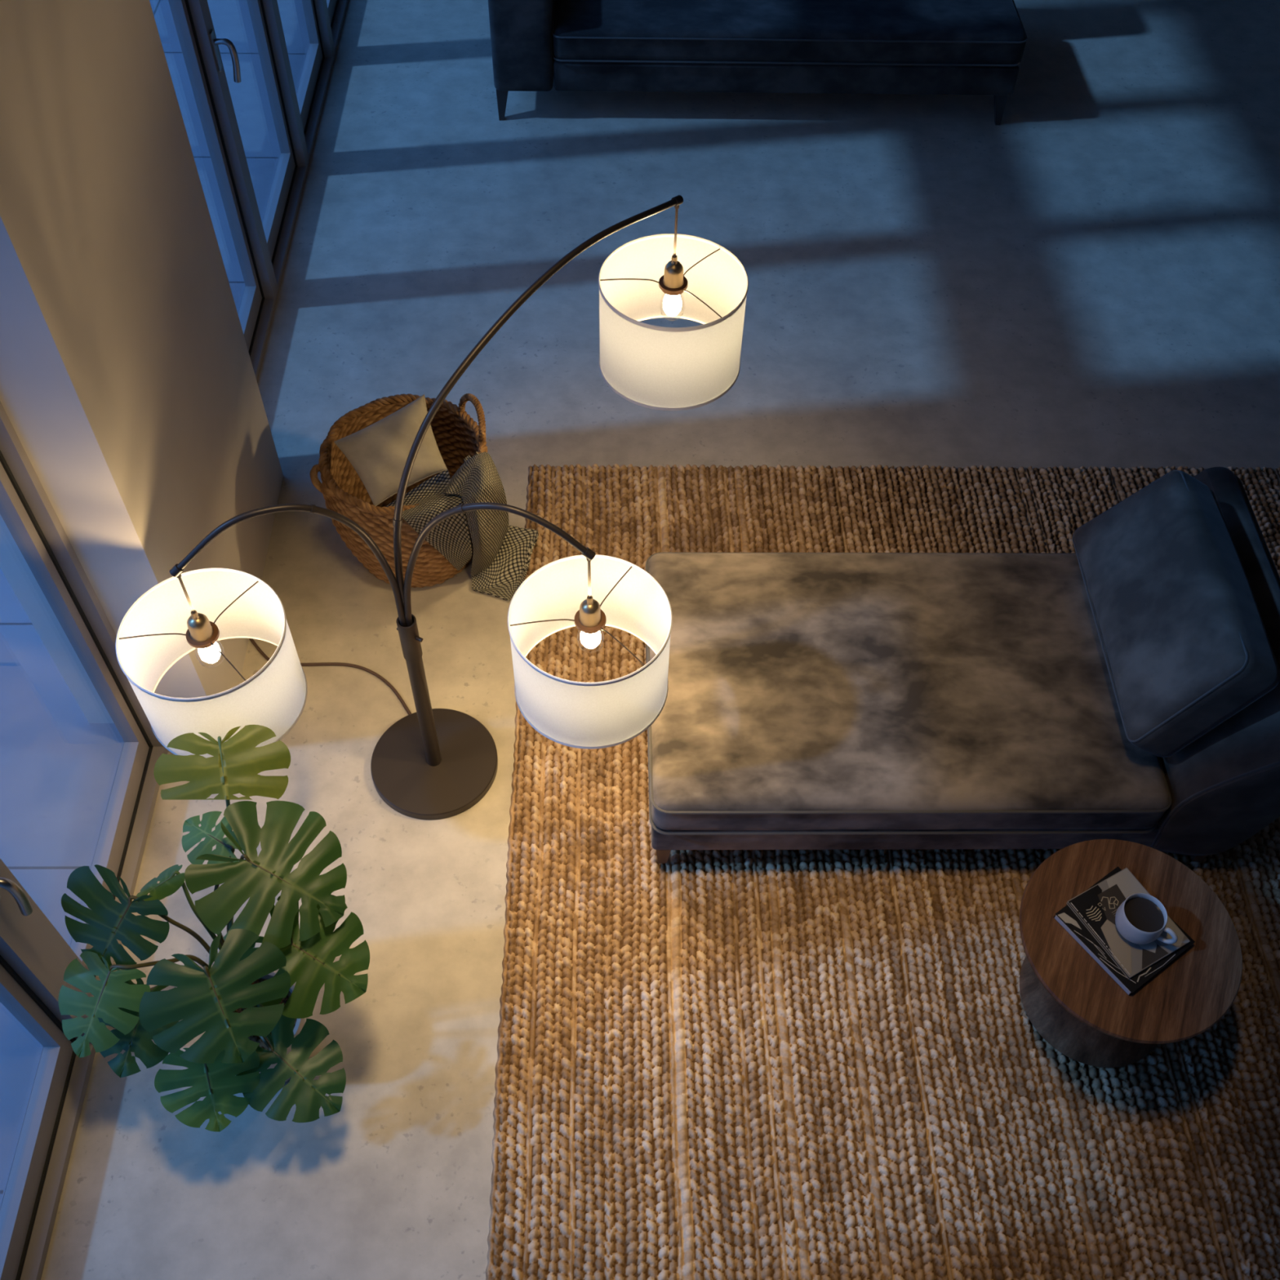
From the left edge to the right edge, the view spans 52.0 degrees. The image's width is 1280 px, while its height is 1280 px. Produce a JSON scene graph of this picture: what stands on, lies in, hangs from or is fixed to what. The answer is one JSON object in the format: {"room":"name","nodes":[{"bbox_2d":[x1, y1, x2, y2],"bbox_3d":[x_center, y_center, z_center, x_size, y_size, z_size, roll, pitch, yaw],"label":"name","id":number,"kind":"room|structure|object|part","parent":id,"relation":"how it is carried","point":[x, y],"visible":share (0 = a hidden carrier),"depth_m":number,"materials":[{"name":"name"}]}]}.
{"room":"living room","nodes":[
{"label":"living room","id":0,"kind":"room"},
{"bbox_2d":[0,0,283,723],"bbox_3d":[-1.505,-2.527,3.008,0.404,5.400,11.500,0,53,-1],"label":"wall","id":1,"kind":"structure","parent":0,"point":[129,388],"depth_m":3.38,"materials":[{"name":"white paint"}]},
{"bbox_2d":[0,897,95,1279],"bbox_3d":[-1.530,0.270,1.736,0.140,4.050,1.065,0,53,-1],"label":"window","id":2,"kind":"structure","parent":1,"relation":"in","point":[31,983],"depth_m":3.34,"materials":[{"name":"grey"}]},
{"bbox_3d":[-1.528,0.279,1.748,0.044,3.960,0.899,0,53,-1],"label":"sash","id":3,"kind":"part","parent":2,"relation":"part of","materials":[{"name":"grey"}]},
{"bbox_2d":[0,401,168,996],"bbox_3d":[-1.504,-0.507,2.325,0.218,4.050,0.956,0,53,-1],"label":"window","id":4,"kind":"structure","parent":1,"relation":"in","point":[26,509],"depth_m":3.62,"materials":[{"name":"grey"}]},
{"bbox_3d":[-1.450,0.579,2.995,0.080,0.187,0.032,0,53,-1],"label":"handle","id":5,"kind":"part","parent":4,"relation":"part of","materials":[{"name":"silver metal"}]},
{"bbox_2d":[168,0,276,381],"bbox_3d":[-1.552,-2.265,3.655,0.217,4.050,1.057,2,53,0],"label":"window","id":6,"kind":"structure","parent":1,"relation":"in","point":[198,43],"depth_m":5.00,"materials":[{"name":"grey metal"}]},
{"bbox_3d":[-1.488,-2.100,4.722,0.080,0.187,0.032,0,53,-1],"label":"handle","id":7,"kind":"part","parent":6,"relation":"part of","materials":[{"name":"silver metal"}]},
{"bbox_2d":[203,0,308,297],"bbox_3d":[-1.585,-3.065,4.260,0.140,4.050,0.960,0,53,-1],"label":"window","id":8,"kind":"structure","parent":1,"relation":"in","point":[277,227],"depth_m":5.76,"materials":[{"name":"grey metal"}]},
{"bbox_3d":[-1.583,-3.056,4.272,0.044,3.960,0.848,0,53,-1],"label":"sash","id":9,"kind":"part","parent":8,"relation":"part of","materials":[{"name":"grey metal"}]},
{"bbox_2d":[274,0,334,164],"bbox_3d":[-1.598,-3.830,4.839,0.140,4.050,0.960,0,53,-1],"label":"window","id":10,"kind":"structure","parent":1,"relation":"in","point":[309,98],"depth_m":6.46,"materials":[{"name":"grey metal"}]},
{"bbox_3d":[-1.596,-3.821,4.851,0.044,3.960,0.848,0,53,-1],"label":"sash","id":11,"kind":"part","parent":10,"relation":"part of","materials":[{"name":"grey metal"}]},
{"bbox_2d":[324,0,348,57],"bbox_3d":[-1.610,-4.595,5.419,0.140,4.050,0.960,0,53,-1],"label":"window","id":12,"kind":"structure","parent":1,"relation":"in","point":[335,10],"depth_m":6.89,"materials":[{"name":"grey metal"}]},
{"bbox_3d":[-1.609,-4.586,5.431,0.044,3.960,0.848,0,53,-1],"label":"sash","id":13,"kind":"part","parent":12,"relation":"part of","materials":[{"name":"grey metal"}]},
{"bbox_2d":[40,0,1279,1279],"bbox_3d":[2.181,-0.859,5.293,7.800,0.120,11.700,0,53,-1],"label":"floor","id":14,"kind":"structure","parent":0,"point":[1090,276],"depth_m":5.44,"materials":[{"name":"grey concrete"}]},
{"bbox_2d":[58,724,369,1131],"bbox_3d":[-1.050,0.795,3.375,0.753,0.821,0.857,0,53,-1],"label":"monstera","id":15,"kind":"object","parent":14,"relation":"on","point":[249,1016],"visible":1,"depth_m":3.19,"materials":[{"name":"green plant"}]},
{"bbox_2d":[309,393,487,587],"bbox_3d":[-0.801,-0.527,4.531,0.585,0.576,0.578,0,53,-1],"label":"basket","id":16,"kind":"object","parent":14,"relation":"on","point":[457,437],"visible":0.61,"depth_m":4.49,"materials":[{"name":"wicker"}]},
{"bbox_3d":[-1.047,-0.525,4.321,0.068,0.042,0.153,-21,56,-16],"label":"handle","id":17,"kind":"part","parent":16,"relation":"part of","materials":[{"name":"wicker"}]},
{"bbox_2d":[333,394,447,506],"bbox_3d":[-0.808,-0.613,4.236,0.311,0.247,0.213,-19,56,-15],"label":"cushion","id":18,"kind":"object","parent":16,"relation":"in","point":[378,452],"visible":0.95,"depth_m":4.20,"materials":[{"name":"fabric"}]},
{"bbox_2d":[384,451,538,601],"bbox_3d":[-0.554,-0.395,4.435,0.530,0.579,0.290,-29,59,-21],"label":"throw blanket","id":19,"kind":"object","parent":16,"relation":"hanging from","point":[502,552],"visible":0.95,"depth_m":4.36,"materials":[{"name":"fabric"}]},
{"bbox_3d":[-0.562,-0.757,4.437,0.051,0.141,0.196,-24,57,-18],"label":"handle","id":20,"kind":"part","parent":16,"relation":"part of","materials":[{"name":"wicker"}]},
{"bbox_2d":[115,195,748,819],"bbox_3d":[-0.519,-0.340,3.771,1.735,1.580,1.433,0,53,-1],"label":"floor lamp","id":21,"kind":"object","parent":14,"relation":"on","point":[431,763],"visible":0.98,"depth_m":3.59,"materials":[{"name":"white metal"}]},
{"bbox_3d":[-1.119,-0.115,3.232,0.011,0.183,0.011,-18,55,-15],"label":"hanging cord","id":22,"kind":"part","parent":21,"relation":"part of","materials":[{"name":"brown plastic"}]},
{"bbox_3d":[-1.122,-0.020,3.358,0.426,0.013,0.426,0,53,-1],"label":"shade trim","id":23,"kind":"part","parent":21,"relation":"part of","materials":[{"name":"white"}]},
{"bbox_2d":[186,609,219,648],"bbox_3d":[-1.122,-0.037,3.335,0.083,0.110,0.083,0,53,-1],"label":"socket","id":24,"kind":"object","parent":21,"relation":"attached to","point":[202,633],"depth_m":3.33,"materials":[{"name":"brown metal"}]},
{"bbox_3d":[-1.124,0.028,3.421,0.072,0.104,0.072,0,53,-1],"label":"bulb","id":25,"kind":"part","parent":21,"relation":"part of","materials":[{"name":"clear glass"}]},
{"bbox_3d":[-1.125,0.069,3.475,0.420,0.300,0.420,0,53,-1],"label":"lamp shade","id":26,"kind":"part","parent":21,"relation":"part of","materials":[{"name":"white fabric"}]},
{"bbox_3d":[-1.128,0.157,3.592,0.426,0.013,0.426,0,53,-1],"label":"shade trim","id":27,"kind":"part","parent":21,"relation":"part of","materials":[{"name":"white fabric"}]},
{"bbox_3d":[-0.886,-0.136,3.342,0.531,0.590,0.023,-15,55,-12],"label":"arm","id":28,"kind":"part","parent":21,"relation":"part of","materials":[{"name":"brown metal"}]},
{"bbox_3d":[-1.023,0.110,4.402,0.737,0.011,0.127,22,56,15],"label":"power cord","id":29,"kind":"part","parent":21,"relation":"part of","materials":[{"name":"brown plastic"}]},
{"bbox_3d":[-0.375,-0.152,3.365,0.543,0.592,0.023,11,53,7],"label":"arm","id":30,"kind":"part","parent":21,"relation":"part of","materials":[{"name":"brown metal"}]},
{"bbox_3d":[-0.268,-0.622,3.547,0.024,0.873,1.126,35,60,23],"label":"arm","id":31,"kind":"part","parent":21,"relation":"part of","materials":[{"name":"brown metal"}]},
{"bbox_3d":[-0.126,-0.155,3.263,0.011,0.189,0.011,-18,55,-15],"label":"hanging cord","id":32,"kind":"part","parent":21,"relation":"part of","materials":[{"name":"brown plastic"}]},
{"bbox_3d":[-0.132,0.031,3.508,0.420,0.300,0.420,0,53,-1],"label":"lamp shade","id":33,"kind":"part","parent":21,"relation":"part of","materials":[{"name":"white fabric"}]},
{"bbox_3d":[-0.129,-0.058,3.391,0.426,0.013,0.426,0,53,-1],"label":"shade trim","id":34,"kind":"part","parent":21,"relation":"part of","materials":[{"name":"white"}]},
{"bbox_2d":[574,595,606,634],"bbox_3d":[-0.128,-0.075,3.368,0.083,0.110,0.083,0,53,-1],"label":"socket","id":35,"kind":"object","parent":21,"relation":"attached to","point":[589,619],"depth_m":3.37,"materials":[{"name":"brown"}]},
{"bbox_3d":[-0.134,0.119,3.625,0.426,0.013,0.426,0,53,-1],"label":"shade trim","id":36,"kind":"part","parent":21,"relation":"part of","materials":[{"name":"white fabric"}]},
{"bbox_3d":[0.089,-0.840,3.946,0.426,0.013,0.426,0,53,-1],"label":"shade trim","id":37,"kind":"part","parent":21,"relation":"part of","materials":[{"name":"white fabric"}]},
{"bbox_3d":[0.093,-0.969,3.775,0.072,0.104,0.072,0,53,-1],"label":"bulb","id":38,"kind":"part","parent":21,"relation":"part of","materials":[{"name":"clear glass"}]},
{"bbox_3d":[0.092,-0.928,3.829,0.420,0.300,0.420,0,53,-1],"label":"lamp shade","id":39,"kind":"part","parent":21,"relation":"part of","materials":[{"name":"white fabric"}]},
{"bbox_2d":[658,254,688,295],"bbox_3d":[0.095,-1.034,3.689,0.083,0.110,0.083,0,53,-1],"label":"socket","id":40,"kind":"object","parent":21,"relation":"attached to","point":[673,282],"depth_m":3.69,"materials":[{"name":"brown metal"}]},
{"bbox_3d":[0.095,-1.016,3.712,0.426,0.013,0.426,0,53,-1],"label":"shade trim","id":41,"kind":"part","parent":21,"relation":"part of","materials":[{"name":"white fabric"}]},
{"bbox_3d":[0.098,-1.116,3.580,0.012,0.198,0.012,0,53,-1],"label":"hanging cord","id":42,"kind":"part","parent":21,"relation":"part of","materials":[{"name":"brown plastic"}]},
{"bbox_2d":[488,0,1027,125],"bbox_3d":[0.557,-3.215,6.423,2.521,0.862,1.039,0,53,-1],"label":"sofa","id":43,"kind":"object","parent":14,"relation":"on","point":[834,46],"visible":1,"depth_m":6.19,"materials":[{"name":"blue fabric"}]},
{"bbox_3d":[-0.665,-2.623,6.390,0.060,0.155,0.072,0,53,-1],"label":"leg","id":44,"kind":"part","parent":43,"relation":"part of","materials":[{"name":"grey metal"}]},
{"bbox_3d":[-0.561,-3.205,6.412,0.284,0.536,1.036,0,53,-1],"label":"armrest","id":45,"kind":"part","parent":43,"relation":"part of","materials":[{"name":"blue fabric"}]},
{"bbox_2d":[552,0,1026,64],"bbox_3d":[0.702,-3.072,6.378,2.228,0.170,0.744,0,53,-1],"label":"seat cushion","id":46,"kind":"object","parent":43,"relation":"on","point":[585,32],"depth_m":6.17,"materials":[{"name":"blue fabric"}]},
{"bbox_3d":[1.756,-2.621,6.445,0.060,0.155,0.072,0,53,-1],"label":"leg","id":47,"kind":"part","parent":43,"relation":"part of","materials":[{"name":"grey metal"}]},
{"bbox_2d":[485,463,1279,1279],"bbox_3d":[1.123,0.629,4.048,3.064,0.028,3.253,0,53,-1],"label":"area rug","id":48,"kind":"object","parent":14,"relation":"on","point":[711,1064],"visible":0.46,"depth_m":3.66,"materials":[{"name":"fabric"}]},
{"bbox_2d":[645,466,1279,863],"bbox_3d":[0.954,0.078,4.018,1.867,0.677,1.065,0,53,-1],"label":"chaise longue","id":49,"kind":"object","parent":48,"relation":"on","point":[815,700],"visible":0.7,"depth_m":3.83,"materials":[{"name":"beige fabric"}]},
{"bbox_3d":[0.069,0.636,3.937,0.044,0.100,0.044,0,53,-1],"label":"leg","id":50,"kind":"part","parent":49,"relation":"part of","materials":[{"name":"brown wood"}]},
{"bbox_3d":[0.763,0.127,3.999,1.472,0.192,0.954,0,53,-1],"label":"mattress","id":51,"kind":"part","parent":49,"relation":"part of","materials":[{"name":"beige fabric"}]},
{"bbox_2d":[1072,470,1279,757],"bbox_3d":[1.530,-0.099,3.788,0.350,0.424,0.803,0,53,-1],"label":"cushion","id":52,"kind":"object","parent":49,"relation":"on","point":[1188,648],"visible":1,"depth_m":3.65,"materials":[{"name":"grey fabric"}]},
{"bbox_3d":[1.700,0.637,3.974,0.044,0.100,0.044,0,53,-1],"label":"leg","id":53,"kind":"part","parent":49,"relation":"part of","materials":[{"name":"brown"}]},
{"bbox_3d":[1.695,0.056,4.015,0.384,0.618,1.052,0,53,-1],"label":"backrest","id":54,"kind":"part","parent":49,"relation":"part of","materials":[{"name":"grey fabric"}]},
{"bbox_2d":[1019,839,1242,1067],"bbox_3d":[1.264,0.894,3.561,0.565,0.434,0.565,0,53,-1],"label":"side table","id":55,"kind":"object","parent":48,"relation":"on","point":[1068,998],"visible":0.67,"depth_m":3.40,"materials":[{"name":"brown wood"}]},
{"bbox_2d":[1053,866,1195,995],"bbox_3d":[1.249,0.748,3.386,0.239,0.021,0.262,-29,59,-21],"label":"book","id":56,"kind":"object","parent":55,"relation":"on","point":[1065,917],"visible":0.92,"depth_m":3.34,"materials":[{"name":"black paper"}]},
{"bbox_2d":[1066,867,1190,979],"bbox_3d":[1.257,0.727,3.381,0.204,0.011,0.238,-24,57,-18],"label":"magazine","id":57,"kind":"object","parent":56,"relation":"on","point":[1096,907],"visible":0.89,"depth_m":3.37,"materials":[{"name":"grey paper"}]},
{"bbox_2d":[1115,893,1177,944],"bbox_3d":[1.279,0.713,3.328,0.137,0.088,0.121,0,53,-1],"label":"mug","id":58,"kind":"object","parent":57,"relation":"on","point":[1141,918],"visible":1,"depth_m":3.31,"materials":[{"name":"beige ceramic"}]},
{"bbox_3d":[1.329,0.747,3.301,0.045,0.066,0.013,32,58,21],"label":"handle","id":59,"kind":"part","parent":58,"relation":"part of","materials":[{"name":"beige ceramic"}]},
{"label":"outside","id":60,"kind":"structure","parent":0,"visible":0},
{"bbox_2d":[0,0,310,1209],"bbox_3d":[-7.873,-0.878,5.048,12.485,0.321,11.500,0,53,-1],"label":"window glass","id":61,"kind":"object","parent":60,"point":[58,768],"depth_m":4.10,"materials":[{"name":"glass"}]}
]}

